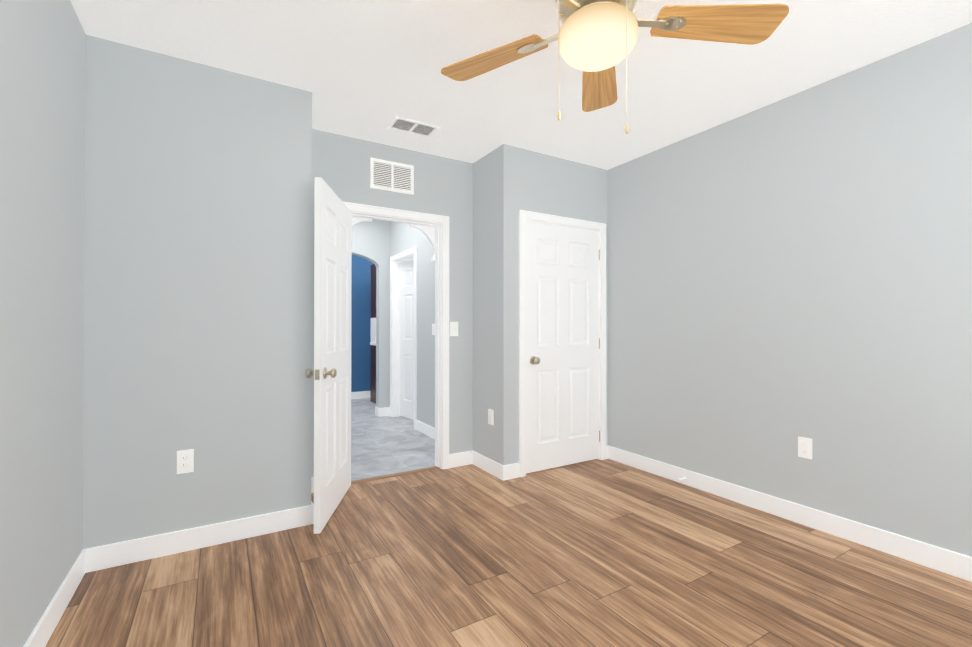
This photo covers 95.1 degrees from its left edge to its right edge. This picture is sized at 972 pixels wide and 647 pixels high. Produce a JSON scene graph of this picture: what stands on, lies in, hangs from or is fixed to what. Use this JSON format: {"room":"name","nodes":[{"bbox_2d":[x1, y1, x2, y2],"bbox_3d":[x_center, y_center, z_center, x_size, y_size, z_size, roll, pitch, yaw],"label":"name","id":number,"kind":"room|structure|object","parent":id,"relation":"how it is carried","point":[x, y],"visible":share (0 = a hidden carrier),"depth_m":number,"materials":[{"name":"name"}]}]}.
{"room":"empty bedroom","nodes":[
{"label":"empty bedroom","id":0,"kind":"room"},
{"bbox_2d":[351,254,372,391],"bbox_3d":[-2.340,-0.065,6.921,5.840,2.503,0.120,0,0,-31],"label":"wall","id":1,"kind":"structure","parent":0,"point":[360,318],"depth_m":7.05,"materials":[{"name":"blue paint"}]},
{"bbox_2d":[351,391,369,398],"bbox_3d":[-2.306,1.131,6.856,5.600,0.110,0.013,0,0,-31],"label":"baseboard","id":2,"kind":"structure","parent":1,"relation":"attached to","point":[362,394],"depth_m":7.04,"materials":[{"name":"white wood"}]},
{"bbox_2d":[352,219,387,407],"bbox_3d":[-1.707,-0.075,5.486,4.026,2.503,0.132,0,0,-31],"label":"wall","id":3,"kind":"structure","parent":0,"point":[378,243],"depth_m":5.65,"materials":[{"name":"grey paint"}]},
{"bbox_2d":[388,221,434,427],"bbox_3d":[-0.706,-0.078,4.949,0.120,2.503,1.817,0,0,-31],"label":"wall","id":4,"kind":"structure","parent":0,"point":[401,237],"depth_m":4.79,"materials":[{"name":"grey paint"}]},
{"bbox_2d":[390,247,416,429],"bbox_3d":[-0.940,0.163,5.319,0.140,2.025,0.851,0,0,-31],"label":"door frame","id":5,"kind":"structure","parent":4,"relation":"attached to","point":[397,259],"depth_m":5.61,"materials":[{"name":"white wood"}]},
{"bbox_2d":[400,259,413,419],"bbox_3d":[-0.829,0.192,5.394,0.201,1.945,0.732,0,0,-31],"label":"hall door","id":6,"kind":"structure","parent":4,"relation":"in","point":[407,339],"depth_m":5.50,"materials":[{"name":"white wood"}]},
{"bbox_2d":[416,420,434,438],"bbox_3d":[-0.533,1.115,4.522,0.013,0.110,0.922,0,0,-31],"label":"baseboard","id":7,"kind":"structure","parent":4,"relation":"attached to","point":[425,429],"depth_m":4.68,"materials":[{"name":"white wood"}]},
{"bbox_2d":[432,324,434,334],"bbox_3d":[-0.540,0.060,4.536,0.019,0.115,0.070,0,0,-31],"label":"hall light switch","id":8,"kind":"object","parent":4,"relation":"attached to","point":[433,329],"visible":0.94,"depth_m":4.54,"materials":[{"name":"white plastic"}]},
{"bbox_2d":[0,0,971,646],"bbox_3d":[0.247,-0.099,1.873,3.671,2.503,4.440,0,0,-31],"label":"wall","id":9,"kind":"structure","parent":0,"point":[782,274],"depth_m":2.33,"materials":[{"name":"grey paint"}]},
{"bbox_2d":[23,548,90,646],"bbox_3d":[-1.009,1.089,0.637,0.013,0.110,3.321,0,0,-31],"label":"baseboard","id":10,"kind":"structure","parent":9,"relation":"attached to","point":[39,637],"depth_m":1.73,"materials":[{"name":"white wood"}]},
{"bbox_2d":[177,449,193,473],"bbox_3d":[-1.528,0.701,2.259,0.070,0.115,0.008,0,0,-31],"label":"electrical outlet","id":11,"kind":"object","parent":9,"relation":"attached to","point":[185,461],"visible":1,"depth_m":2.26,"materials":[{"name":"white plastic"}]},
{"bbox_2d":[91,501,313,571],"bbox_3d":[-1.418,1.100,2.322,0.982,0.110,0.017,0,0,-31],"label":"baseboard","id":12,"kind":"structure","parent":9,"relation":"attached to","point":[140,549],"depth_m":2.27,"materials":[{"name":"white wood"}]},
{"bbox_2d":[305,177,351,533],"bbox_3d":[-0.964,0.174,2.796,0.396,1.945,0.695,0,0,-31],"label":"entry door","id":13,"kind":"structure","parent":9,"relation":"in","point":[331,372],"depth_m":2.65,"materials":[{"name":"white wood"}]},
{"bbox_2d":[370,158,413,194],"bbox_3d":[-0.705,-1.107,3.353,0.335,0.222,0.008,0,0,-31],"label":"air vent","id":14,"kind":"object","parent":9,"relation":"in","point":[391,176],"visible":1,"depth_m":3.35,"materials":[{"name":"white metal"}]},
{"bbox_2d":[352,216,434,260],"bbox_3d":[-0.748,-0.657,3.485,0.750,0.283,0.030,0,0,-31],"label":"corbel","id":15,"kind":"object","parent":9,"relation":"attached to","point":[428,232],"visible":0.77,"depth_m":3.62,"materials":[{"name":"white"}]},
{"bbox_2d":[351,466,439,484],"bbox_3d":[-0.706,1.159,3.401,0.750,0.008,0.060,0,0,-31],"label":"trim","id":16,"kind":"structure","parent":9,"relation":"attached to","point":[392,475],"depth_m":3.39,"materials":[{"name":"brown wood"}]},
{"bbox_2d":[343,202,448,468],"bbox_3d":[-0.711,0.150,3.416,0.876,2.025,0.160,0,0,-31],"label":"door frame","id":17,"kind":"structure","parent":9,"relation":"attached to","point":[440,223],"depth_m":3.56,"materials":[{"name":"white wood"}]},
{"bbox_2d":[450,322,457,335],"bbox_3d":[-0.255,0.044,3.609,0.070,0.115,0.019,0,0,-31],"label":"light switch","id":18,"kind":"object","parent":9,"relation":"attached to","point":[453,328],"visible":1,"depth_m":3.61,"materials":[{"name":"white plastic"}]},
{"bbox_2d":[467,451,506,480],"bbox_3d":[0.009,1.108,3.492,0.013,0.110,0.478,0,0,-31],"label":"baseboard","id":19,"kind":"structure","parent":9,"relation":"attached to","point":[488,465],"depth_m":3.47,"materials":[{"name":"white wood"}]},
{"bbox_2d":[488,409,493,424],"bbox_3d":[0.037,0.726,3.452,0.008,0.115,0.070,0,0,-31],"label":"outlet","id":20,"kind":"object","parent":9,"relation":"attached to","point":[490,416],"visible":1,"depth_m":3.44,"materials":[{"name":"white plastic"}]},
{"bbox_2d":[519,210,605,477],"bbox_3d":[0.610,0.152,3.652,0.906,2.025,0.140,0,0,-31],"label":"door frame","id":21,"kind":"structure","parent":9,"relation":"attached to","point":[524,215],"depth_m":3.52,"materials":[{"name":"white wood"}]},
{"bbox_2d":[526,220,599,472],"bbox_3d":[0.626,0.180,3.628,0.792,1.945,0.167,0,0,-31],"label":"closet door","id":22,"kind":"structure","parent":9,"relation":"in","point":[562,345],"depth_m":3.60,"materials":[{"name":"white wood"}]},
{"bbox_2d":[606,446,971,581],"bbox_3d":[1.904,1.101,2.402,0.037,0.110,3.362,0,0,-31],"label":"baseboard","id":23,"kind":"structure","parent":9,"relation":"attached to","point":[943,560],"depth_m":2.49,"materials":[{"name":"white wood"}]},
{"bbox_2d":[798,436,811,458],"bbox_3d":[1.831,0.714,2.554,0.008,0.115,0.070,0,0,-31],"label":"electrical outlet","id":24,"kind":"object","parent":9,"relation":"attached to","point":[804,447],"visible":1,"depth_m":2.55,"materials":[{"name":"white plastic"}]},
{"bbox_2d":[45,398,971,646],"bbox_3d":[-0.333,1.214,3.557,6.000,0.100,7.940,0,0,-31],"label":"floor","id":25,"kind":"structure","parent":0,"point":[601,553],"depth_m":2.01,"materials":[{"name":"laminate"}]},
{"bbox_2d":[370,264,375,403],"bbox_3d":[-1.364,0.146,6.827,0.740,2.080,0.360,0,0,-31],"label":"tall cabinet","id":26,"kind":"object","parent":25,"relation":"on","point":[373,344],"visible":0.21,"depth_m":6.67,"materials":[{"name":"brown"}]},
{"bbox_2d":[70,0,971,169],"bbox_3d":[-0.333,-1.389,3.574,6.000,0.100,7.940,0,0,-31],"label":"ceiling","id":27,"kind":"structure","parent":0,"point":[368,70],"depth_m":2.28,"materials":[{"name":"paint"}]},
{"bbox_2d":[386,116,439,137],"bbox_3d":[-0.496,-1.339,3.039,0.315,0.008,0.195,0,0,-31],"label":"ceiling vent","id":28,"kind":"object","parent":27,"relation":"in","point":[409,126],"visible":1,"depth_m":3.03,"materials":[{"name":"white metal"}]},
{"bbox_2d":[441,0,788,133],"bbox_3d":[0.391,-0.987,1.578,1.304,0.731,1.311,0,0,-31],"label":"ceiling fan","id":29,"kind":"object","parent":27,"relation":"hanging from","point":[597,39],"visible":1,"depth_m":1.61,"materials":[{"name":"brown wood"}]}
]}

